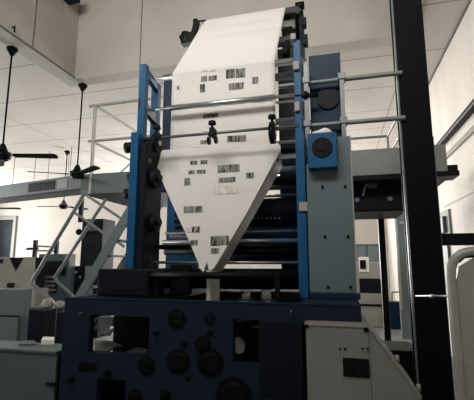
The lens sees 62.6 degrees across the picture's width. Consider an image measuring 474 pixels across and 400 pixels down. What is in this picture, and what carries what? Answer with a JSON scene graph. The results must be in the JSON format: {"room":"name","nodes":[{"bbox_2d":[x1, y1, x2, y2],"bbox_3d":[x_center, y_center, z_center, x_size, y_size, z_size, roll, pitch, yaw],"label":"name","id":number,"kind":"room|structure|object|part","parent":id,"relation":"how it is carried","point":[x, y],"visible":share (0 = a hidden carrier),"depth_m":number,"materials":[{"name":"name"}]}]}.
{"room":"print shop","nodes":[
{"label":"print shop","id":0,"kind":"room"},
{"bbox_2d":[0,190,390,300],"bbox_3d":[-3.291,1.858,17.421,18.800,5.000,0.200,-2,-9,14],"label":"wall","id":1,"kind":"structure","parent":0,"point":[42,224],"depth_m":18.64,"materials":[{"name":"paint"}]},
{"bbox_2d":[0,216,17,256],"bbox_3d":[-11.826,1.959,19.503,1.756,2.255,0.100,-2,-9,14],"label":"window","id":2,"kind":"structure","parent":1,"relation":"in","point":[8,224],"depth_m":19.40,"materials":[{"name":"grey glass"}]},
{"bbox_2d":[0,0,468,185],"bbox_3d":[-5.777,-2.216,8.418,18.800,0.180,19.500,-2,-9,14],"label":"ceiling","id":3,"kind":"structure","parent":0,"point":[43,112],"depth_m":8.80,"materials":[{"name":"white paint"}]},
{"bbox_2d":[0,207,20,209],"bbox_3d":[-7.520,-0.584,12.057,1.435,1.820,1.373,-2,-9,14],"label":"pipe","id":4,"kind":"object","parent":3,"relation":"hanging from","point":[0,207],"visible":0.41,"depth_m":12.09,"materials":[{"name":"white metal"}]},
{"bbox_2d":[0,0,79,86],"bbox_3d":[-4.105,-3.913,3.982,0.300,2.220,7.950,-2,-9,14],"label":"wall","id":5,"kind":"structure","parent":3,"relation":"attached to","point":[56,24],"depth_m":6.63,"materials":[{"name":"paint"}]},
{"bbox_2d":[0,46,57,166],"bbox_3d":[-3.514,-1.537,5.907,1.425,1.870,1.388,-2,-9,14],"label":"ceiling fan","id":6,"kind":"object","parent":5,"relation":"hanging from","point":[5,156],"visible":1,"depth_m":5.95,"materials":[{"name":"black metal"}]},
{"bbox_3d":[-3.558,-1.560,6.045,0.028,1.580,0.028,-2,-9,14],"label":"down rod","id":7,"kind":"part","parent":6,"relation":"part of","materials":[{"name":"black metal"}]},
{"bbox_3d":[-3.109,-0.671,5.930,0.740,0.045,0.132,1,-9,-3],"label":"blade","id":8,"kind":"part","parent":6,"relation":"part of","materials":[{"name":"black metal"}]},
{"bbox_2d":[0,25,74,78],"bbox_3d":[-3.954,-2.841,3.772,0.012,0.035,7.350,-2,-9,14],"label":"trim","id":9,"kind":"structure","parent":5,"relation":"attached to","point":[1,26],"depth_m":6.32,"materials":[{"name":"metal"}]},
{"bbox_2d":[32,0,36,46],"bbox_3d":[-3.294,-3.481,6.449,0.006,2.100,0.016,-2,-9,14],"label":"trim","id":10,"kind":"structure","parent":9,"relation":"attached to","point":[36,0],"depth_m":6.34,"materials":[{"name":"metal"}]},
{"bbox_2d":[64,0,80,4],"bbox_3d":[-3.030,-3.707,7.020,0.250,0.240,0.350,-2,-9,14],"label":"junction box","id":11,"kind":"object","parent":5,"relation":"attached to","point":[69,2],"visible":1,"depth_m":7.12,"materials":[{"name":"blue paint"}]},
{"bbox_2d":[0,147,81,203],"bbox_3d":[-6.795,-0.732,12.720,5.563,1.400,0.560,-5,-10,27],"label":"air duct","id":12,"kind":"object","parent":3,"relation":"hanging from","point":[47,188],"visible":0.81,"depth_m":12.06,"materials":[{"name":"grey metal"}]},
{"bbox_2d":[28,182,41,192],"bbox_3d":[-6.281,-0.394,12.109,0.595,0.280,0.030,-5,-10,27],"label":"grille","id":13,"kind":"object","parent":12,"relation":"attached to","point":[33,187],"depth_m":12.09,"materials":[{"name":"black metal"}]},
{"bbox_2d":[41,180,54,190],"bbox_3d":[-5.722,-0.438,11.828,0.567,0.280,0.030,-5,-10,27],"label":"grille","id":14,"kind":"object","parent":12,"relation":"attached to","point":[46,185],"depth_m":11.82,"materials":[{"name":"black metal"}]},
{"bbox_3d":[-5.176,-0.481,11.559,0.432,0.280,0.020,-5,-10,27],"label":"access plate","id":15,"kind":"part","parent":12,"relation":"part of","materials":[{"name":"beige paint"}]},
{"bbox_2d":[36,150,87,209],"bbox_3d":[-5.282,-0.615,11.861,1.371,1.820,1.432,-2,-9,14],"label":"ceiling fan","id":16,"kind":"object","parent":3,"relation":"hanging from","point":[63,205],"visible":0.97,"depth_m":11.63,"materials":[{"name":"black metal"}]},
{"bbox_2d":[75,0,391,84],"bbox_3d":[-0.305,-3.448,6.907,5.560,2.220,0.300,-2,-9,14],"label":"wall","id":17,"kind":"structure","parent":3,"relation":"attached to","point":[109,31],"depth_m":6.91,"materials":[{"name":"paint"}]},
{"bbox_2d":[27,83,99,179],"bbox_3d":[-2.897,-1.285,7.488,1.455,1.870,1.272,-2,-9,14],"label":"ceiling fan","id":18,"kind":"object","parent":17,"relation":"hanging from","point":[76,173],"visible":0.94,"depth_m":7.13,"materials":[{"name":"black metal"}]},
{"bbox_3d":[-3.380,-0.491,7.061,0.740,0.045,0.132,2,-9,-15],"label":"blade","id":19,"kind":"part","parent":18,"relation":"part of","materials":[{"name":"black metal"}]},
{"bbox_3d":[-2.946,-1.358,7.320,0.028,1.580,0.028,-2,-9,14],"label":"down rod","id":20,"kind":"part","parent":18,"relation":"part of","materials":[{"name":"black metal"}]},
{"bbox_3d":[-2.625,-0.522,6.867,0.740,0.045,0.132,-9,-13,44],"label":"blade","id":21,"kind":"part","parent":18,"relation":"part of","materials":[{"name":"black metal"}]},
{"bbox_2d":[139,0,142,67],"bbox_3d":[-1.736,-3.375,7.114,0.016,2.100,0.006,-2,-9,14],"label":"trim","id":22,"kind":"structure","parent":17,"relation":"attached to","point":[142,0],"depth_m":7.05,"materials":[{"name":"metal"}]},
{"bbox_2d":[93,326,455,399],"bbox_3d":[-5.777,2.880,7.608,18.800,0.100,19.500,-2,-9,14],"label":"floor","id":23,"kind":"structure","parent":0,"point":[395,333],"depth_m":8.37,"materials":[{"name":"concrete"}]},
{"bbox_2d":[0,288,32,340],"bbox_3d":[-3.254,1.834,5.285,1.105,1.238,0.224,-2,-9,14],"label":"cabinet","id":24,"kind":"object","parent":23,"relation":"on","point":[15,303],"visible":0.33,"depth_m":5.16,"materials":[{"name":"grey metal"}]},
{"bbox_2d":[0,257,48,306],"bbox_3d":[-4.320,1.921,7.287,1.532,1.694,0.370,-2,-9,14],"label":"machine","id":25,"kind":"object","parent":23,"relation":"on","point":[15,272],"visible":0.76,"depth_m":7.14,"materials":[{"name":"paint"}]},
{"bbox_2d":[0,340,61,399],"bbox_3d":[-1.833,1.631,3.068,1.123,0.941,0.285,-2,-9,14],"label":"base cabinet","id":26,"kind":"object","parent":23,"relation":"on","point":[26,372],"visible":0.69,"depth_m":2.95,"materials":[{"name":"metal"}]},
{"bbox_2d":[19,340,35,345],"bbox_3d":[-1.699,1.167,3.184,0.127,0.012,0.194,3,-10,-20],"label":"folded cloth","id":27,"kind":"object","parent":26,"relation":"on","point":[23,342],"visible":1,"depth_m":3.13,"materials":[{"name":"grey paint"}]},
{"bbox_2d":[41,337,53,344],"bbox_3d":[-1.559,1.162,3.225,0.098,0.035,0.188,3,-10,-20],"label":"bundle","id":28,"kind":"object","parent":26,"relation":"on","point":[45,340],"visible":1,"depth_m":3.16,"materials":[{"name":"white paper"}]},
{"bbox_3d":[-1.319,1.623,2.958,0.018,0.923,0.200,-2,-9,14],"label":"panel","id":29,"kind":"part","parent":26,"relation":"part of","materials":[{"name":"grey paint"}]},
{"bbox_2d":[26,305,56,342],"bbox_3d":[-1.942,1.637,3.811,0.184,1.163,0.200,-2,-9,14],"label":"box","id":30,"kind":"object","parent":23,"relation":"on","point":[41,318],"visible":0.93,"depth_m":3.80,"materials":[{"name":"blue paint"}]},
{"bbox_3d":[-1.966,1.076,3.896,0.140,0.028,0.140,-2,-9,14],"label":"box lid","id":31,"kind":"part","parent":30,"relation":"part of","materials":[{"name":"grey paint"}]},
{"bbox_2d":[26,240,58,256],"bbox_3d":[-4.371,1.932,8.622,0.826,2.091,0.060,-2,-9,14],"label":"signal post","id":32,"kind":"object","parent":23,"relation":"on","point":[36,246],"visible":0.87,"depth_m":8.76,"materials":[{"name":"black metal"}]},
{"bbox_3d":[-4.556,1.940,8.670,0.080,2.091,0.060,-2,-9,14],"label":"post","id":33,"kind":"part","parent":32,"relation":"part of","materials":[{"name":"black metal"}]},
{"bbox_3d":[-4.009,1.932,8.527,0.078,2.061,0.060,-2,-9,14],"label":"post","id":34,"kind":"part","parent":32,"relation":"part of","materials":[{"name":"black metal"}]},
{"bbox_2d":[39,254,75,301],"bbox_3d":[-3.678,1.940,7.611,0.723,1.758,0.520,-2,-9,14],"label":"machine","id":35,"kind":"object","parent":23,"relation":"on","point":[66,276],"visible":0.24,"depth_m":7.69,"materials":[{"name":"grey paint"}]},
{"bbox_2d":[55,309,63,343],"bbox_3d":[-2.019,1.811,4.510,0.290,1.039,0.350,-2,-9,14],"label":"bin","id":36,"kind":"object","parent":23,"relation":"on","point":[60,313],"visible":0.02,"depth_m":4.38,"materials":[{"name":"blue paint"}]},
{"bbox_2d":[41,298,54,307],"bbox_3d":[-2.243,1.234,4.633,0.163,0.144,0.127,-2,-9,14],"label":"rag","id":37,"kind":"object","parent":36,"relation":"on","point":[48,301],"visible":0.66,"depth_m":4.60,"materials":[{"name":"fabric"}]},
{"bbox_2d":[54,300,64,309],"bbox_3d":[-2.084,1.241,4.590,0.149,0.114,0.122,-2,-9,14],"label":"rag","id":38,"kind":"object","parent":36,"relation":"on","point":[59,305],"visible":0.86,"depth_m":4.55,"materials":[{"name":"fabric"}]},
{"bbox_2d":[73,266,92,295],"bbox_3d":[-3.205,2.109,7.913,0.349,1.520,0.353,-2,-9,14],"label":"box","id":39,"kind":"object","parent":23,"relation":"on","point":[81,272],"visible":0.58,"depth_m":7.87,"materials":[{"name":"blue paint"}]},
{"bbox_2d":[76,199,114,337],"bbox_3d":[-3.284,1.474,8.773,0.731,3.043,0.642,-2,-9,14],"label":"press","id":40,"kind":"object","parent":23,"relation":"on","point":[93,241],"visible":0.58,"depth_m":8.66,"materials":[{"name":"blue paint"}]},
{"bbox_3d":[-3.552,0.230,8.886,0.092,0.551,0.060,-2,-9,14],"label":"upright rod","id":41,"kind":"part","parent":40,"relation":"part of","materials":[{"name":"black metal"}]},
{"bbox_2d":[30,191,165,320],"bbox_3d":[-2.396,1.266,6.542,2.169,2.754,0.800,-2,-9,14],"label":"staircase","id":42,"kind":"structure","parent":23,"relation":"on","point":[121,225],"depth_m":6.30,"materials":[{"name":"grey metal"}]},
{"bbox_3d":[-2.923,0.749,6.377,0.954,1.778,0.061,-2,-9,14],"label":"handrail","id":43,"kind":"part","parent":42,"relation":"part of","materials":[{"name":"grey metal"}]},
{"bbox_3d":[-2.861,0.855,7.108,1.019,1.763,0.061,-2,-9,14],"label":"handrail","id":44,"kind":"part","parent":42,"relation":"part of","materials":[{"name":"grey metal"}]},
{"bbox_2d":[80,95,167,267],"bbox_3d":[-1.713,0.541,7.789,1.890,4.577,2.013,-2,-9,14],"label":"walkway","id":45,"kind":"object","parent":23,"relation":"on","point":[110,186],"visible":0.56,"depth_m":7.17,"materials":[{"name":"grey paint"}]},
{"bbox_3d":[-2.685,-0.961,7.266,0.066,1.715,0.066,-2,-9,14],"label":"rail post","id":46,"kind":"part","parent":45,"relation":"part of","materials":[{"name":"grey metal"}]},
{"bbox_3d":[-1.958,-0.324,6.978,1.890,0.366,0.050,-2,-9,14],"label":"edge panel","id":47,"kind":"part","parent":45,"relation":"part of","materials":[{"name":"grey paint"}]},
{"bbox_3d":[-2.466,-0.952,8.112,0.046,0.046,1.730,-2,-9,14],"label":"rail","id":48,"kind":"part","parent":45,"relation":"part of","materials":[{"name":"grey metal"}]},
{"bbox_3d":[-2.466,-1.657,8.224,0.054,0.054,1.730,-2,-9,14],"label":"rail","id":49,"kind":"part","parent":45,"relation":"part of","materials":[{"name":"grey metal"}]},
{"bbox_3d":[-2.058,-1.129,7.127,1.495,0.050,0.050,-2,-9,14],"label":"rail","id":50,"kind":"part","parent":45,"relation":"part of","materials":[{"name":"grey metal"}]},
{"bbox_3d":[-2.068,-1.824,7.240,1.516,0.078,0.058,-2,-9,14],"label":"rail","id":51,"kind":"part","parent":45,"relation":"part of","materials":[{"name":"grey metal"}]},
{"bbox_2d":[58,1,361,399],"bbox_3d":[-0.075,-0.218,4.005,2.354,4.889,2.450,-2,-9,14],"label":"press","id":52,"kind":"object","parent":23,"relation":"on","point":[170,342],"visible":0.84,"depth_m":3.00,"materials":[{"name":"blue paint"}]},
{"bbox_3d":[-0.959,1.582,4.010,0.060,1.335,2.340,-2,-9,14],"label":"plate","id":53,"kind":"part","parent":52,"relation":"part of","materials":[{"name":"blue paint"}]},
{"bbox_3d":[-1.059,0.970,3.003,0.135,0.061,0.020,-2,-9,14],"label":"delivery arm","id":54,"kind":"part","parent":52,"relation":"part of","materials":[{"name":"grey metal"}]},
{"bbox_2d":[98,328,113,335],"bbox_3d":[-1.101,1.134,3.356,0.113,0.032,0.226,-1,-9,5],"label":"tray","id":55,"kind":"object","parent":52,"relation":"on","point":[106,333],"depth_m":3.28,"materials":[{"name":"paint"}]},
{"bbox_2d":[95,344,116,350],"bbox_3d":[-1.081,1.180,3.108,0.218,0.023,0.154,-2,-9,14],"label":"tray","id":56,"kind":"object","parent":52,"relation":"on","point":[99,347],"depth_m":3.10,"materials":[{"name":"beige paint"}]},
{"bbox_2d":[94,340,121,346],"bbox_3d":[-1.081,1.202,3.262,0.298,0.044,0.054,-2,-9,14],"label":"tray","id":57,"kind":"object","parent":52,"relation":"on","point":[104,342],"depth_m":3.26,"materials":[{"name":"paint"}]},
{"bbox_3d":[-0.990,1.621,3.059,0.525,0.463,0.040,-2,-9,14],"label":"plate","id":58,"kind":"part","parent":52,"relation":"part of","materials":[{"name":"black paint"}]},
{"bbox_3d":[-0.963,-0.053,3.486,0.070,0.099,0.099,-2,-9,14],"label":"knob","id":59,"kind":"part","parent":52,"relation":"part of","materials":[{"name":"black metal"}]},
{"bbox_3d":[-0.970,-0.473,3.523,0.070,0.099,0.099,-2,-9,14],"label":"knob","id":60,"kind":"part","parent":52,"relation":"part of","materials":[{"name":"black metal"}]},
{"bbox_3d":[-0.852,1.227,3.509,0.561,0.641,0.050,-2,-9,14],"label":"plate","id":61,"kind":"part","parent":52,"relation":"part of","materials":[{"name":"black paint"}]},
{"bbox_3d":[-0.866,0.117,3.541,0.075,1.410,0.365,-2,-9,14],"label":"frame","id":62,"kind":"part","parent":52,"relation":"part of","materials":[{"name":"blue paint"}]},
{"bbox_2d":[126,347,147,353],"bbox_3d":[-0.778,1.197,3.104,0.173,0.029,0.104,-2,-9,14],"label":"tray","id":63,"kind":"object","parent":52,"relation":"on","point":[136,350],"depth_m":3.10,"materials":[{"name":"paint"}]},
{"bbox_3d":[-0.787,-0.768,4.547,0.160,1.380,0.060,-2,-9,14],"label":"plate","id":64,"kind":"part","parent":52,"relation":"part of","materials":[{"name":"blue paint"}]},
{"bbox_3d":[-0.444,1.366,2.652,1.750,1.335,0.060,-2,-9,14],"label":"plate","id":65,"kind":"part","parent":52,"relation":"part of","materials":[{"name":"blue paint"}]},
{"bbox_2d":[157,7,285,300],"bbox_3d":[-0.086,-0.702,4.067,1.209,3.824,1.797,-2,-9,14],"label":"paper web","id":66,"kind":"object","parent":52,"relation":"attached to","point":[215,191],"visible":0.91,"depth_m":3.80,"materials":[{"name":"paper"}]},
{"bbox_3d":[-0.121,0.528,3.296,1.347,0.024,0.024,-2,-9,14],"label":"guide rod","id":67,"kind":"part","parent":52,"relation":"part of","materials":[{"name":"metal"}]},
{"bbox_3d":[-0.095,0.407,3.414,1.347,0.044,0.044,-2,-9,14],"label":"guide rod","id":68,"kind":"part","parent":52,"relation":"part of","materials":[{"name":"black metal"}]},
{"bbox_3d":[-0.058,0.380,3.565,1.347,0.044,0.044,-2,-9,14],"label":"guide rod","id":69,"kind":"part","parent":52,"relation":"part of","materials":[{"name":"metal"}]},
{"bbox_3d":[-0.045,0.476,3.599,1.347,0.055,0.055,-2,-9,14],"label":"guide rod","id":70,"kind":"part","parent":52,"relation":"part of","materials":[{"name":"black metal"}]},
{"bbox_3d":[-0.045,0.300,3.627,1.347,0.026,0.026,-2,-9,14],"label":"guide rod","id":71,"kind":"part","parent":52,"relation":"part of","materials":[{"name":"metal"}]},
{"bbox_3d":[0.129,1.169,2.946,0.268,0.485,0.050,-2,-9,14],"label":"plate","id":72,"kind":"part","parent":52,"relation":"part of","materials":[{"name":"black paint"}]},
{"bbox_3d":[0.334,1.714,4.845,2.135,1.335,0.050,-2,-9,14],"label":"plate","id":73,"kind":"part","parent":52,"relation":"part of","materials":[{"name":"blue paint"}]},
{"bbox_3d":[0.252,-0.036,3.863,0.864,0.028,0.028,-2,-9,14],"label":"guide rod","id":74,"kind":"part","parent":52,"relation":"part of","materials":[{"name":"metal"}]},
{"bbox_3d":[0.279,1.009,2.480,0.281,0.465,0.012,-2,-9,14],"label":"access door","id":75,"kind":"part","parent":52,"relation":"part of","materials":[{"name":"blue paint"}]},
{"bbox_3d":[0.227,-0.112,3.777,0.864,0.043,0.044,-2,-9,14],"label":"guide rod","id":76,"kind":"part","parent":52,"relation":"part of","materials":[{"name":"metal"}]},
{"bbox_3d":[0.494,-1.434,3.430,0.044,0.057,0.030,-2,-9,14],"label":"clamp plate","id":77,"kind":"part","parent":52,"relation":"part of","materials":[{"name":"paint"}]},
{"bbox_3d":[0.513,-1.164,3.382,0.051,0.074,0.030,-2,-9,14],"label":"clamp plate","id":78,"kind":"part","parent":52,"relation":"part of","materials":[{"name":"paint"}]},
{"bbox_3d":[0.513,-0.795,3.324,0.042,0.080,0.030,-2,-9,14],"label":"clamp plate","id":79,"kind":"part","parent":52,"relation":"part of","materials":[{"name":"paint"}]},
{"bbox_3d":[0.806,-2.486,4.996,0.110,0.099,0.099,-2,-9,14],"label":"tension knob","id":80,"kind":"part","parent":52,"relation":"part of","materials":[{"name":"black metal"}]},
{"bbox_3d":[0.845,-0.749,4.866,0.057,3.537,0.200,-2,-9,14],"label":"post","id":81,"kind":"part","parent":52,"relation":"part of","materials":[{"name":"black metal"}]},
{"bbox_3d":[0.648,0.182,3.567,0.072,1.292,1.200,-2,-9,14],"label":"frame","id":82,"kind":"part","parent":52,"relation":"part of","materials":[{"name":"blue paint"}]},
{"bbox_3d":[0.508,0.051,2.986,0.064,0.069,0.020,-2,-9,14],"label":"clamp plate","id":83,"kind":"part","parent":52,"relation":"part of","materials":[{"name":"paint"}]},
{"bbox_2d":[306,132,360,299],"bbox_3d":[0.730,0.125,3.000,0.356,1.225,0.420,-2,-9,14],"label":"panel","id":84,"kind":"object","parent":52,"relation":"on","point":[330,198],"visible":1,"depth_m":2.90,"materials":[{"name":"paint"}]},
{"bbox_2d":[312,128,331,132],"bbox_3d":[0.690,-0.525,3.124,0.175,0.095,0.180,-2,-9,14],"label":"cloth","id":85,"kind":"object","parent":84,"relation":"on","point":[322,130],"visible":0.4,"depth_m":3.05,"materials":[{"name":"white fabric"}]},
{"bbox_2d":[312,137,331,156],"bbox_3d":[0.632,-0.392,2.903,0.150,0.150,0.012,-2,-9,14],"label":"knob","id":86,"kind":"object","parent":84,"relation":"attached to","point":[321,146],"depth_m":2.90,"materials":[{"name":"black metal"}]},
{"bbox_3d":[0.859,0.088,2.873,0.010,1.173,0.008,-2,-9,14],"label":"edge trim","id":87,"kind":"part","parent":84,"relation":"part of","materials":[{"name":"paint"}]},
{"bbox_2d":[276,62,405,144],"bbox_3d":[0.831,-0.821,3.317,1.101,0.764,0.110,-2,-9,14],"label":"guard rail","id":88,"kind":"object","parent":52,"relation":"attached to","point":[343,122],"visible":0.97,"depth_m":3.29,"materials":[{"name":"grey metal"}]},
{"bbox_3d":[0.600,-0.821,3.352,0.036,0.753,0.040,-2,-9,14],"label":"post","id":89,"kind":"part","parent":88,"relation":"part of","materials":[{"name":"grey metal"}]},
{"bbox_3d":[0.888,-0.760,3.266,0.036,0.626,0.040,-2,-9,14],"label":"post","id":90,"kind":"part","parent":88,"relation":"part of","materials":[{"name":"grey metal"}]},
{"bbox_2d":[305,315,421,399],"bbox_3d":[0.804,1.379,2.430,0.685,1.238,0.470,-2,-9,14],"label":"cabinet","id":91,"kind":"object","parent":23,"relation":"on","point":[346,360],"visible":0.96,"depth_m":2.31,"materials":[{"name":"grey metal"}]},
{"bbox_2d":[356,244,379,261],"bbox_3d":[3.843,2.371,11.469,0.712,2.117,0.620,-2,-9,14],"label":"storage cabinet","id":92,"kind":"object","parent":23,"relation":"on","point":[371,251],"visible":0.2,"depth_m":11.30,"materials":[{"name":"grey metal"}]},
{"bbox_3d":[3.595,2.313,11.230,0.296,1.957,0.020,-2,-9,14],"label":"door","id":93,"kind":"part","parent":92,"relation":"part of","materials":[{"name":"grey paint"}]},
{"bbox_3d":[3.940,2.299,11.141,0.296,1.957,0.020,-2,-9,14],"label":"door","id":94,"kind":"part","parent":92,"relation":"part of","materials":[{"name":"grey paint"}]},
{"bbox_2d":[357,257,382,326],"bbox_3d":[3.231,2.359,10.146,1.046,1.726,0.660,-2,-9,14],"label":"control console","id":95,"kind":"object","parent":23,"relation":"on","point":[368,273],"visible":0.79,"depth_m":9.83,"materials":[{"name":"paint"}]},
{"bbox_2d":[360,260,365,268],"bbox_3d":[3.211,1.644,9.941,0.146,0.226,0.040,-2,-9,14],"label":"switch","id":96,"kind":"object","parent":95,"relation":"attached to","point":[362,262],"depth_m":9.92,"materials":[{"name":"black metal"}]},
{"bbox_2d":[359,257,368,271],"bbox_3d":[3.243,1.647,9.963,0.243,0.377,0.040,-2,-9,14],"label":"switch plate","id":97,"kind":"object","parent":95,"relation":"attached to","point":[363,261],"depth_m":9.93,"materials":[{"name":"white plastic"}]},
{"bbox_2d":[389,291,400,328],"bbox_3d":[3.914,2.692,9.578,0.328,0.891,0.300,-2,-9,14],"label":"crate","id":98,"kind":"object","parent":23,"relation":"on","point":[394,307],"visible":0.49,"depth_m":9.44,"materials":[{"name":"blue paint"}]},
{"bbox_3d":[3.926,2.373,9.573,0.277,0.262,0.036,-2,-9,14],"label":"handle","id":99,"kind":"part","parent":98,"relation":"part of","materials":[{"name":"white"}]},
{"bbox_2d":[383,340,414,384],"bbox_3d":[1.569,1.889,4.047,0.539,0.740,0.500,-2,-9,14],"label":"plinth","id":100,"kind":"object","parent":23,"relation":"on","point":[404,349],"visible":0.25,"depth_m":3.83,"materials":[{"name":"black metal"}]},
{"bbox_2d":[394,214,411,338],"bbox_3d":[3.790,1.354,8.458,0.589,3.182,0.150,-2,-9,14],"label":"panel","id":101,"kind":"object","parent":23,"relation":"on","point":[405,319],"visible":0.34,"depth_m":8.41,"materials":[{"name":"grey paint"}]},
{"bbox_2d":[351,121,459,340],"bbox_3d":[1.993,0.659,5.438,1.712,3.606,1.600,-2,-9,14],"label":"walkway","id":102,"kind":"object","parent":23,"relation":"on","point":[377,186],"visible":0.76,"depth_m":5.03,"materials":[{"name":"paint"}]},
{"bbox_3d":[1.859,-0.999,6.365,1.122,0.039,0.039,-2,-9,14],"label":"rail","id":103,"kind":"part","parent":102,"relation":"part of","materials":[{"name":"grey metal"}]},
{"bbox_3d":[2.267,1.225,6.008,0.090,2.667,0.100,-2,-9,14],"label":"support post","id":104,"kind":"part","parent":102,"relation":"part of","materials":[{"name":"black metal"}]},
{"bbox_3d":[2.261,-1.125,5.573,0.039,0.039,1.351,-2,-9,12],"label":"rail","id":105,"kind":"part","parent":102,"relation":"part of","materials":[{"name":"grey metal"}]},
{"bbox_3d":[1.748,-0.474,4.867,1.569,0.331,0.040,-2,-9,14],"label":"edge panel","id":106,"kind":"part","parent":102,"relation":"part of","materials":[{"name":"paint"}]},
{"bbox_2d":[389,0,473,399],"bbox_3d":[1.966,-1.302,3.277,1.285,6.800,0.340,-2,-9,14],"label":"steel column","id":107,"kind":"structure","parent":23,"relation":"on","point":[424,239],"depth_m":3.07,"materials":[{"name":"black metal"}]},
{"bbox_3d":[2.089,0.300,3.011,1.041,0.093,0.100,-2,-9,14],"label":"cross arm","id":108,"kind":"part","parent":107,"relation":"part of","materials":[{"name":"black metal"}]},
{"bbox_2d":[446,247,473,399],"bbox_3d":[1.553,1.060,1.828,0.938,1.681,0.048,-2,-9,14],"label":"frame","id":109,"kind":"object","parent":23,"relation":"on","point":[460,289],"visible":1,"depth_m":2.00,"materials":[{"name":"beige metal"}]},
{"bbox_2d":[415,294,447,297],"bbox_3d":[1.214,0.606,2.461,0.019,0.085,0.901,-2,-9,14],"label":"rod","id":110,"kind":"object","parent":109,"relation":"attached to","point":[430,295],"visible":1,"depth_m":2.39,"materials":[{"name":"metal"}]},
{"bbox_2d":[386,0,473,356],"bbox_3d":[3.416,-0.015,5.640,0.200,5.000,19.500,-2,-9,14],"label":"wall","id":111,"kind":"structure","parent":0,"point":[451,88],"depth_m":5.99,"materials":[{"name":"paint"}]},
{"bbox_2d":[397,0,471,146],"bbox_3d":[3.313,-2.474,6.059,0.012,0.050,19.500,-2,-9,14],"label":"trim","id":112,"kind":"structure","parent":111,"relation":"attached to","point":[469,1],"depth_m":6.03,"materials":[{"name":"metal"}]},
{"bbox_2d":[440,209,452,265],"bbox_3d":[3.577,0.821,6.736,0.100,1.240,0.800,-2,-9,14],"label":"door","id":113,"kind":"structure","parent":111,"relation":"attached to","point":[445,216],"depth_m":6.55,"materials":[{"name":"grey paint"}]},
{"bbox_3d":[3.606,0.424,6.791,0.040,0.440,0.800,-2,-9,14],"label":"mounting plate","id":114,"kind":"part","parent":113,"relation":"part of","materials":[{"name":"paint"}]},
{"bbox_2d":[436,98,473,144],"bbox_3d":[2.879,-1.318,4.407,0.097,0.097,5.075,-2,-9,14],"label":"pipe","id":115,"kind":"object","parent":111,"relation":"attached to","point":[469,109],"visible":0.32,"depth_m":5.59,"materials":[{"name":"black metal"}]},
{"bbox_2d":[444,190,473,206],"bbox_3d":[3.074,-0.204,4.767,0.012,0.024,4.200,-2,-9,14],"label":"cable","id":116,"kind":"object","parent":111,"relation":"attached to","point":[467,194],"visible":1,"depth_m":5.85,"materials":[{"name":"metal"}]},
{"bbox_2d":[446,125,473,158],"bbox_3d":[3.065,-0.985,4.893,0.030,0.080,4.600,-2,-9,14],"label":"trim","id":117,"kind":"structure","parent":111,"relation":"attached to","point":[470,131],"depth_m":5.69,"materials":[{"name":"paint"}]}
]}

